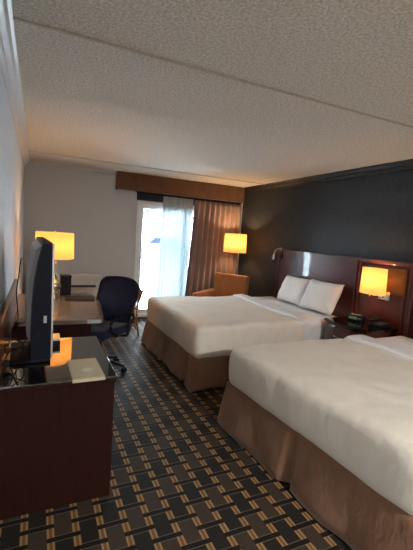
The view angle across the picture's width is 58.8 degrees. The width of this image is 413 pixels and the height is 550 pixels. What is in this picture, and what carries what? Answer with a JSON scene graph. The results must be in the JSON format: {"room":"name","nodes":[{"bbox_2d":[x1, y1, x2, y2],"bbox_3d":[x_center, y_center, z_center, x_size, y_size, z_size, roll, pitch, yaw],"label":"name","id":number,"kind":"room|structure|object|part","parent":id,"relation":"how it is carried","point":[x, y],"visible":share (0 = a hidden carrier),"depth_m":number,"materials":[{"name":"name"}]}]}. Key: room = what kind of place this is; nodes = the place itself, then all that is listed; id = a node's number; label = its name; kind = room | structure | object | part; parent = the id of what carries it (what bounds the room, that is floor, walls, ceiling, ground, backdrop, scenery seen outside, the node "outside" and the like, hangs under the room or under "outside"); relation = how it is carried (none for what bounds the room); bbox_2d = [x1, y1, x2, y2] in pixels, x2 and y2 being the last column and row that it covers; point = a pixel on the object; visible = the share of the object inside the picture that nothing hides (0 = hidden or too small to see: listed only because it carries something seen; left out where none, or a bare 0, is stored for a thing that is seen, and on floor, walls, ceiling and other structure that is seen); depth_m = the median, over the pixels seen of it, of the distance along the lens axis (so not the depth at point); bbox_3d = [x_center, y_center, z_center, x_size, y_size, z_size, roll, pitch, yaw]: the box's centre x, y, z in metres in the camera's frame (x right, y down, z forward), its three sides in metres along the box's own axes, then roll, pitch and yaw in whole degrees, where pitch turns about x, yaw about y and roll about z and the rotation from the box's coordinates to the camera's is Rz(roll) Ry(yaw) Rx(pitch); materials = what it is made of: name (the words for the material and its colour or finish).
{"room":"hotel room","nodes":[
{"label":"hotel room","id":0,"kind":"room"},
{"bbox_2d":[0,67,23,340],"bbox_3d":[-0.830,0.124,1.169,0.150,2.386,9.564,1,7,-25],"label":"wall","id":1,"kind":"structure","parent":0,"point":[11,162],"depth_m":2.62,"materials":[{"name":"white paint"}]},
{"bbox_2d":[0,279,17,377],"bbox_3d":[-1.219,0.327,2.215,0.027,0.268,2.520,1,7,-25],"label":"rail","id":2,"kind":"object","parent":1,"relation":"attached to","point":[7,315],"visible":0.88,"depth_m":2.24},
{"bbox_2d":[0,0,29,166],"bbox_3d":[-0.621,-0.998,1.024,0.075,0.100,9.414,1,7,-25],"label":"trim","id":3,"kind":"structure","parent":1,"relation":"attached to","point":[9,64],"depth_m":2.07,"materials":[{"name":"white paint"}]},
{"bbox_2d":[15,258,21,321],"bbox_3d":[-1.388,0.122,2.689,0.026,0.519,0.239,0,8,-33],"label":"hanging cable","id":4,"kind":"object","parent":1,"relation":"hanging from","point":[20,258],"visible":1,"depth_m":2.64,"materials":[{"name":"black plastic"}]},
{"bbox_2d":[23,160,242,317],"bbox_3d":[-1.060,-0.447,6.190,3.641,2.386,0.184,1,7,-25],"label":"wall","id":5,"kind":"structure","parent":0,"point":[102,218],"depth_m":5.68,"materials":[{"name":"grey paint"}]},
{"bbox_2d":[132,201,193,316],"bbox_3d":[-0.435,-0.247,6.504,1.724,1.945,0.150,1,7,-25],"label":"door","id":6,"kind":"structure","parent":5,"relation":"attached to","point":[141,205],"depth_m":6.10,"materials":[{"name":"white plastic"}]},
{"bbox_3d":[-0.781,-0.246,6.324,0.824,1.835,0.035,1,7,-25],"label":"sash","id":7,"kind":"part","parent":6,"relation":"part of","materials":[{"name":"glass"}]},
{"bbox_2d":[116,171,244,202],"bbox_3d":[-0.372,-1.466,6.219,2.284,0.276,0.144,1,7,-25],"label":"valance","id":8,"kind":"object","parent":5,"relation":"attached to","point":[124,180],"visible":0.98,"depth_m":6.10,"materials":[{"name":"brown wood"}]},
{"bbox_2d":[135,191,241,203],"bbox_3d":[-0.250,-1.313,6.289,1.960,0.030,0.022,1,7,-25],"label":"rail","id":9,"kind":"object","parent":8,"relation":"attached to","point":[135,191],"visible":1,"depth_m":6.26,"materials":[{"name":"black plastic"}]},
{"bbox_2d":[156,196,193,296],"bbox_3d":[-0.551,-0.286,6.324,0.589,2.065,0.038,1,7,-25],"label":"sheer curtain","id":10,"kind":"object","parent":9,"relation":"hanging from","point":[177,213],"visible":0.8,"depth_m":6.31,"materials":[{"name":"white fabric"}]},
{"bbox_2d":[185,200,240,295],"bbox_3d":[0.128,-0.265,6.585,1.054,2.056,0.093,1,7,-25],"label":"drape","id":11,"kind":"object","parent":9,"relation":"hanging from","point":[211,220],"visible":0.66,"depth_m":6.52,"materials":[{"name":"brown fabric"}]},
{"bbox_2d":[137,191,239,205],"bbox_3d":[-0.256,-1.318,6.353,1.918,0.215,0.021,1,7,-25],"label":"header","id":12,"kind":"object","parent":5,"relation":"attached to","point":[140,196],"visible":0.34,"depth_m":6.07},
{"bbox_2d":[29,151,264,184],"bbox_3d":[-0.622,-1.516,5.284,3.491,0.009,0.024,1,7,-25],"label":"trim","id":13,"kind":"structure","parent":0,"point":[29,151],"depth_m":5.12,"materials":[{"name":"paint"}]},
{"bbox_2d":[0,319,351,549],"bbox_3d":[0.865,1.412,1.978,3.941,0.120,9.584,1,7,-25],"label":"floor","id":14,"kind":"structure","parent":0,"point":[179,481],"depth_m":2.15,"materials":[{"name":"carpet"}]},
{"bbox_2d":[12,293,103,340],"bbox_3d":[-1.483,0.648,3.703,0.807,0.705,1.327,1,7,-25],"label":"desk","id":15,"kind":"object","parent":14,"relation":"on","point":[70,318],"visible":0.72,"depth_m":3.20,"materials":[{"name":"brown wood"}]},
{"bbox_3d":[-1.310,0.743,3.115,0.614,0.668,0.030,1,7,-25],"label":"panel","id":16,"kind":"part","parent":15,"relation":"part of","materials":[{"name":"brown wood"}]},
{"bbox_2d":[35,230,73,297],"bbox_3d":[-1.645,-0.117,3.966,0.393,0.732,0.393,1,7,-25],"label":"table lamp","id":17,"kind":"object","parent":15,"relation":"on","point":[64,242],"visible":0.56,"depth_m":3.83,"materials":[{"name":"yellow fabric"}]},
{"bbox_3d":[-1.631,-0.320,3.944,0.393,0.277,0.393,1,7,-25],"label":"lamp shade","id":18,"kind":"part","parent":17,"relation":"part of","materials":[{"name":"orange fabric"}]},
{"bbox_2d":[59,274,71,295],"bbox_3d":[-1.612,0.115,4.191,0.125,0.228,0.150,1,7,-25],"label":"coffee maker","id":19,"kind":"object","parent":15,"relation":"on","point":[65,279],"visible":0.95,"depth_m":4.13,"materials":[{"name":"black plastic"}]},
{"bbox_3d":[-1.605,0.012,4.180,0.125,0.022,0.150,1,7,-25],"label":"lid","id":20,"kind":"part","parent":19,"relation":"part of","materials":[{"name":"black plastic"}]},
{"bbox_2d":[65,295,94,300],"bbox_3d":[-1.395,0.253,4.045,0.300,0.013,0.260,2,7,-19],"label":"leather folder","id":21,"kind":"object","parent":15,"relation":"on","point":[68,297],"visible":1,"depth_m":4.00,"materials":[{"name":"black leather"}]},
{"bbox_3d":[-0.973,0.403,3.172,0.115,0.030,0.008,1,7,-25],"label":"corner plate","id":22,"kind":"part","parent":15,"relation":"part of","materials":[{"name":"silver metal"}]},
{"bbox_2d":[0,336,116,520],"bbox_3d":[-0.931,0.844,2.263,0.596,0.705,0.783,1,7,-25],"label":"dresser","id":23,"kind":"object","parent":14,"relation":"on","point":[56,432],"visible":0.89,"depth_m":1.92,"materials":[{"name":"brown wood"}]},
{"bbox_2d":[3,335,26,382],"bbox_3d":[-1.029,0.414,1.977,0.118,0.197,0.413,1,7,-25],"label":"power cable","id":24,"kind":"object","parent":23,"relation":"on","point":[8,349],"visible":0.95,"depth_m":2.04,"materials":[{"name":"black rubber"},{"name":"black plastic"}]},
{"bbox_3d":[-1.079,0.428,2.040,0.018,0.047,0.275,3,6,-8],"label":"cord","id":25,"kind":"part","parent":24,"relation":"part of","materials":[{"name":"black plastic"}]},
{"bbox_3d":[-1.100,0.417,2.078,0.059,0.156,0.157,6,7,17],"label":"cord","id":26,"kind":"part","parent":24,"relation":"part of","materials":[{"name":"black plastic"}]},
{"bbox_3d":[-1.067,0.358,2.095,0.081,0.117,0.123,10,9,44],"label":"cord","id":27,"kind":"part","parent":24,"relation":"part of","materials":[{"name":"black plastic"}]},
{"bbox_2d":[10,237,54,364],"bbox_3d":[-1.053,0.134,2.196,0.210,0.697,0.952,1,7,-27],"label":"television","id":28,"kind":"object","parent":23,"relation":"on","point":[39,294],"visible":0.98,"depth_m":1.81,"materials":[{"name":"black plastic"}]},
{"bbox_2d":[53,333,59,345],"bbox_3d":[-1.022,0.436,2.466,0.063,0.048,0.142,1,7,-25],"label":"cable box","id":29,"kind":"object","parent":23,"relation":"on","point":[56,336],"visible":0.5,"depth_m":2.41,"materials":[{"name":"black plastic"}]},
{"bbox_3d":[-1.022,0.440,2.467,0.062,0.032,0.140,1,7,-25],"label":"casing","id":30,"kind":"part","parent":29,"relation":"part of","materials":[{"name":"black plastic"}]},
{"bbox_3d":[-0.913,0.500,2.223,0.586,0.012,0.783,1,7,-25],"label":"glass","id":31,"kind":"part","parent":23,"relation":"part of","materials":[{"name":"black glass"}]},
{"bbox_2d":[67,358,104,382],"bbox_3d":[-0.682,0.531,2.058,0.174,0.019,0.307,1,7,-25],"label":"folder","id":32,"kind":"object","parent":23,"relation":"on","point":[89,369],"visible":1,"depth_m":2.02,"materials":[{"name":"beige paper"}]},
{"bbox_2d":[57,273,101,296],"bbox_3d":[-2.168,0.359,5.590,1.049,0.772,0.247,1,7,-25],"label":"air conditioner","id":33,"kind":"object","parent":14,"relation":"on","point":[88,283],"visible":0.18,"depth_m":5.59,"materials":[{"name":"beige plastic"}]},
{"bbox_2d":[59,291,97,296],"bbox_3d":[-2.118,0.350,5.483,0.989,0.220,0.015,1,7,-25],"label":"grille","id":34,"kind":"object","parent":33,"relation":"attached to","point":[94,293],"depth_m":5.61,"materials":[{"name":"grey plastic"}]},
{"bbox_2d":[91,276,138,372],"bbox_3d":[-1.074,0.519,3.887,0.622,0.975,0.620,7,7,25],"label":"office chair","id":35,"kind":"object","parent":14,"relation":"on","point":[115,288],"visible":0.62,"depth_m":3.99,"materials":[{"name":"black fabric"}]},
{"bbox_3d":[-1.107,0.556,3.825,0.480,0.106,0.460,7,7,25],"label":"seat","id":36,"kind":"part","parent":35,"relation":"part of","materials":[{"name":"blue fabric"}]},
{"bbox_3d":[-0.985,0.922,3.856,0.249,0.068,0.044,5,6,7],"label":"leg","id":37,"kind":"part","parent":35,"relation":"part of","materials":[{"name":"black plastic"}]},
{"bbox_3d":[-0.977,0.293,4.038,0.543,0.548,0.182,7,7,25],"label":"frame","id":38,"kind":"part","parent":35,"relation":"part of","materials":[{"name":"black plastic"}]},
{"bbox_3d":[-0.875,0.522,3.718,0.115,0.258,0.377,7,7,25],"label":"armrest","id":39,"kind":"part","parent":35,"relation":"part of","materials":[{"name":"black plastic"}]},
{"bbox_2d":[118,286,143,335],"bbox_3d":[-1.172,0.511,5.325,0.448,0.667,0.400,2,7,-18],"label":"wooden chair","id":40,"kind":"object","parent":14,"relation":"on","point":[141,291],"visible":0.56,"depth_m":5.21,"materials":[{"name":"brown wood"}]},
{"bbox_3d":[-0.954,0.538,5.207,0.104,0.667,0.028,2,7,-18],"label":"leg","id":41,"kind":"part","parent":40,"relation":"part of","materials":[{"name":"brown wood"}]},
{"bbox_2d":[192,272,249,296],"bbox_3d":[0.234,0.432,5.962,0.665,0.865,0.742,8,7,33],"label":"armchair","id":42,"kind":"object","parent":14,"relation":"on","point":[225,284],"visible":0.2,"depth_m":6.11,"materials":[{"name":"orange fabric"}]},
{"bbox_3d":[-0.054,0.438,6.055,0.085,0.394,0.580,8,8,33],"label":"arm","id":43,"kind":"part","parent":42,"relation":"part of","materials":[{"name":"orange fabric"}]},
{"bbox_3d":[0.396,0.315,6.186,0.634,0.660,0.179,8,8,33],"label":"backrest","id":44,"kind":"part","parent":42,"relation":"part of","materials":[{"name":"orange fabric"}]},
{"bbox_2d":[223,233,246,274],"bbox_3d":[0.457,0.057,6.393,0.393,1.545,0.393,1,7,-25],"label":"floor lamp","id":45,"kind":"object","parent":14,"relation":"on","point":[233,243],"visible":0.84,"depth_m":6.17,"materials":[{"name":"yellow fabric"}]},
{"bbox_3d":[0.498,-0.551,6.326,0.393,0.320,0.393,1,7,-25],"label":"lamp shade","id":46,"kind":"part","parent":45,"relation":"part of","materials":[{"name":"fabric"}]},
{"bbox_2d":[141,294,336,392],"bbox_3d":[0.435,0.696,4.591,2.099,0.670,1.691,1,7,-25],"label":"bed","id":47,"kind":"object","parent":14,"relation":"on","point":[195,338],"visible":0.83,"depth_m":3.93,"materials":[{"name":"white fabric"}]},
{"bbox_2d":[277,275,310,305],"bbox_3d":[1.201,0.204,5.036,0.239,0.356,0.540,1,7,-25],"label":"pillow","id":48,"kind":"object","parent":47,"relation":"on","point":[292,289],"visible":0.88,"depth_m":4.93,"materials":[{"name":"white fabric"}]},
{"bbox_3d":[0.453,0.566,4.589,1.982,0.329,1.578,1,7,-25],"label":"mattress","id":49,"kind":"part","parent":47,"relation":"part of","materials":[{"name":"white fabric"}]},
{"bbox_2d":[299,279,343,315],"bbox_3d":[1.413,0.264,4.531,0.266,0.368,0.549,1,7,-25],"label":"pillow","id":50,"kind":"object","parent":47,"relation":"on","point":[323,297],"visible":1,"depth_m":4.41,"materials":[{"name":"white fabric"}]},
{"bbox_2d":[217,335,412,549],"bbox_3d":[1.375,0.970,2.607,2.055,0.686,1.655,1,7,-25],"label":"bed","id":51,"kind":"object","parent":14,"relation":"on","point":[331,420],"visible":1,"depth_m":2.11,"materials":[{"name":"white fabric"}]},
{"bbox_3d":[1.393,0.824,2.603,1.940,0.307,1.550,1,7,-25],"label":"mattress","id":52,"kind":"part","parent":51,"relation":"part of","materials":[{"name":"white fabric"}]},
{"bbox_2d":[274,249,359,316],"bbox_3d":[1.416,0.369,5.045,0.082,1.348,1.565,1,7,-25],"label":"headboard","id":53,"kind":"object","parent":14,"relation":"on","point":[335,269],"visible":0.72,"depth_m":4.72,"materials":[{"name":"brown wood"}]},
{"bbox_3d":[1.102,0.289,5.741,0.068,1.313,0.030,1,7,-25],"label":"post","id":54,"kind":"part","parent":53,"relation":"part of","materials":[{"name":"brown wood"}]},
{"bbox_2d":[272,248,283,258],"bbox_3d":[1.111,-0.320,5.541,0.128,0.189,0.223,1,7,-25],"label":"light","id":55,"kind":"object","parent":53,"relation":"attached to","point":[282,249],"visible":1,"depth_m":5.57,"materials":[{"name":"silver metal"}]},
{"bbox_3d":[1.460,-0.282,4.973,0.082,0.035,1.565,1,7,-25],"label":"cap rail","id":56,"kind":"part","parent":53,"relation":"part of","materials":[{"name":"brown wood"}]},
{"bbox_3d":[1.740,0.485,4.359,0.068,1.313,0.030,1,7,-25],"label":"post","id":57,"kind":"part","parent":53,"relation":"part of","materials":[{"name":"brown wood"}]},
{"bbox_2d":[324,317,397,339],"bbox_3d":[1.595,0.846,3.959,0.518,0.665,0.584,1,7,-25],"label":"nightstand","id":58,"kind":"object","parent":14,"relation":"on","point":[335,327],"visible":0.38,"depth_m":3.80,"materials":[{"name":"brown wood"}]},
{"bbox_3d":[1.421,0.686,3.868,0.074,0.240,0.520,1,7,-25],"label":"drawer","id":59,"kind":"part","parent":58,"relation":"part of","materials":[{"name":"brown wood"}]},
{"bbox_2d":[347,313,364,322],"bbox_3d":[1.643,0.468,4.022,0.092,0.075,0.170,-2,9,-45],"label":"clock radio","id":60,"kind":"object","parent":58,"relation":"on","point":[351,316],"visible":1,"depth_m":3.98,"materials":[{"name":"black plastic"}]},
{"bbox_2d":[368,318,390,328],"bbox_3d":[1.816,0.503,3.841,0.200,0.069,0.160,-1,8,-35],"label":"telephone","id":61,"kind":"object","parent":58,"relation":"on","point":[376,322],"visible":1,"depth_m":3.81,"materials":[{"name":"black plastic"}]},
{"bbox_2d":[405,277,412,338],"bbox_3d":[2.360,0.657,3.000,0.082,1.352,1.575,1,7,-25],"label":"headboard","id":62,"kind":"object","parent":14,"relation":"on","point":[409,325],"visible":0.21,"depth_m":3.66,"materials":[{"name":"brown wood"}]},
{"bbox_3d":[2.368,0.615,2.998,0.070,1.197,1.515,1,7,-25],"label":"bowed panel","id":63,"kind":"part","parent":62,"relation":"part of","materials":[{"name":"brown wood"}]},
{"bbox_2d":[11,0,412,187],"bbox_3d":[1.004,-1.081,1.762,3.941,0.120,9.714,1,7,-25],"label":"ceiling","id":64,"kind":"structure","parent":0,"point":[82,98],"depth_m":2.18,"materials":[{"name":"white paint"}]},
{"bbox_2d":[238,170,412,296],"bbox_3d":[2.609,0.179,2.764,0.150,2.386,9.564,1,7,-25],"label":"wall","id":65,"kind":"structure","parent":0,"point":[371,217],"depth_m":4.77,"materials":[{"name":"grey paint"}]},
{"bbox_2d":[13,17,412,128],"bbox_3d":[0.738,-1.098,2.336,3.491,0.009,0.016,1,7,-25],"label":"trim","id":66,"kind":"structure","parent":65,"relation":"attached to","point":[14,18],"depth_m":1.94,"materials":[{"name":"paint"}]},
{"bbox_2d":[245,159,412,193],"bbox_3d":[2.614,-0.947,2.524,0.075,0.100,9.414,1,7,-25],"label":"trim","id":67,"kind":"structure","parent":65,"relation":"attached to","point":[404,165],"depth_m":4.55,"materials":[{"name":"paint"}]},
{"bbox_2d":[354,258,412,335],"bbox_3d":[1.894,0.512,4.026,0.068,1.352,0.685,1,7,-25],"label":"wall panel","id":68,"kind":"object","parent":65,"relation":"attached to","point":[394,311],"visible":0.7,"depth_m":3.88,"materials":[{"name":"brown wood"}]},
{"bbox_3d":[1.763,0.492,4.321,0.058,1.310,0.022,1,7,-25],"label":"moulding","id":69,"kind":"part","parent":68,"relation":"part of","materials":[{"name":"brown wood"}]},
{"bbox_2d":[359,267,390,300],"bbox_3d":[1.811,0.095,3.947,0.228,0.337,0.303,1,7,-25],"label":"wall sconce","id":70,"kind":"object","parent":68,"relation":"attached to","point":[373,283],"visible":1,"depth_m":3.85,"materials":[{"name":"yellow fabric"}]},
{"bbox_3d":[1.920,0.223,3.955,0.021,0.095,0.150,1,7,-25],"label":"plate","id":71,"kind":"part","parent":70,"relation":"part of","materials":[{"name":"silver metal"}]},
{"bbox_3d":[1.905,0.241,4.000,0.013,0.657,0.560,1,7,-25],"label":"bead trim","id":72,"kind":"part","parent":68,"relation":"part of","materials":[{"name":"brown wood"}]},
{"bbox_3d":[1.938,-0.137,3.954,0.068,0.042,0.685,1,7,-25],"label":"moulding","id":73,"kind":"part","parent":68,"relation":"part of","materials":[{"name":"brown wood"}]},
{"bbox_3d":[2.033,0.575,3.736,0.058,1.310,0.022,1,7,-25],"label":"moulding","id":74,"kind":"part","parent":68,"relation":"part of","materials":[{"name":"brown wood"}]},
{"label":"outside","id":75,"kind":"structure","parent":0,"visible":0},
{"bbox_2d":[140,237,190,299],"bbox_3d":[-6.824,-4.159,50.514,90.000,0.250,82.286,1,7,-25],"label":"ground","id":76,"kind":"structure","parent":75,"point":[149,265],"depth_m":14.48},
{"bbox_2d":[139,300,146,308],"bbox_3d":[-0.816,0.771,7.438,3.600,0.230,1.550,1,7,-25],"label":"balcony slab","id":77,"kind":"object","parent":76,"relation":"on","point":[143,303],"depth_m":7.55,"materials":[{"name":"white concrete"}]},
{"bbox_2d":[141,235,189,258],"bbox_3d":[-3.006,-1.813,23.896,4.400,1.450,1.720,1,7,-25],"label":"parked car","id":78,"kind":"object","parent":76,"relation":"on","point":[150,244],"visible":0.2,"depth_m":22.80,"materials":[{"name":"white paint"}]}
]}

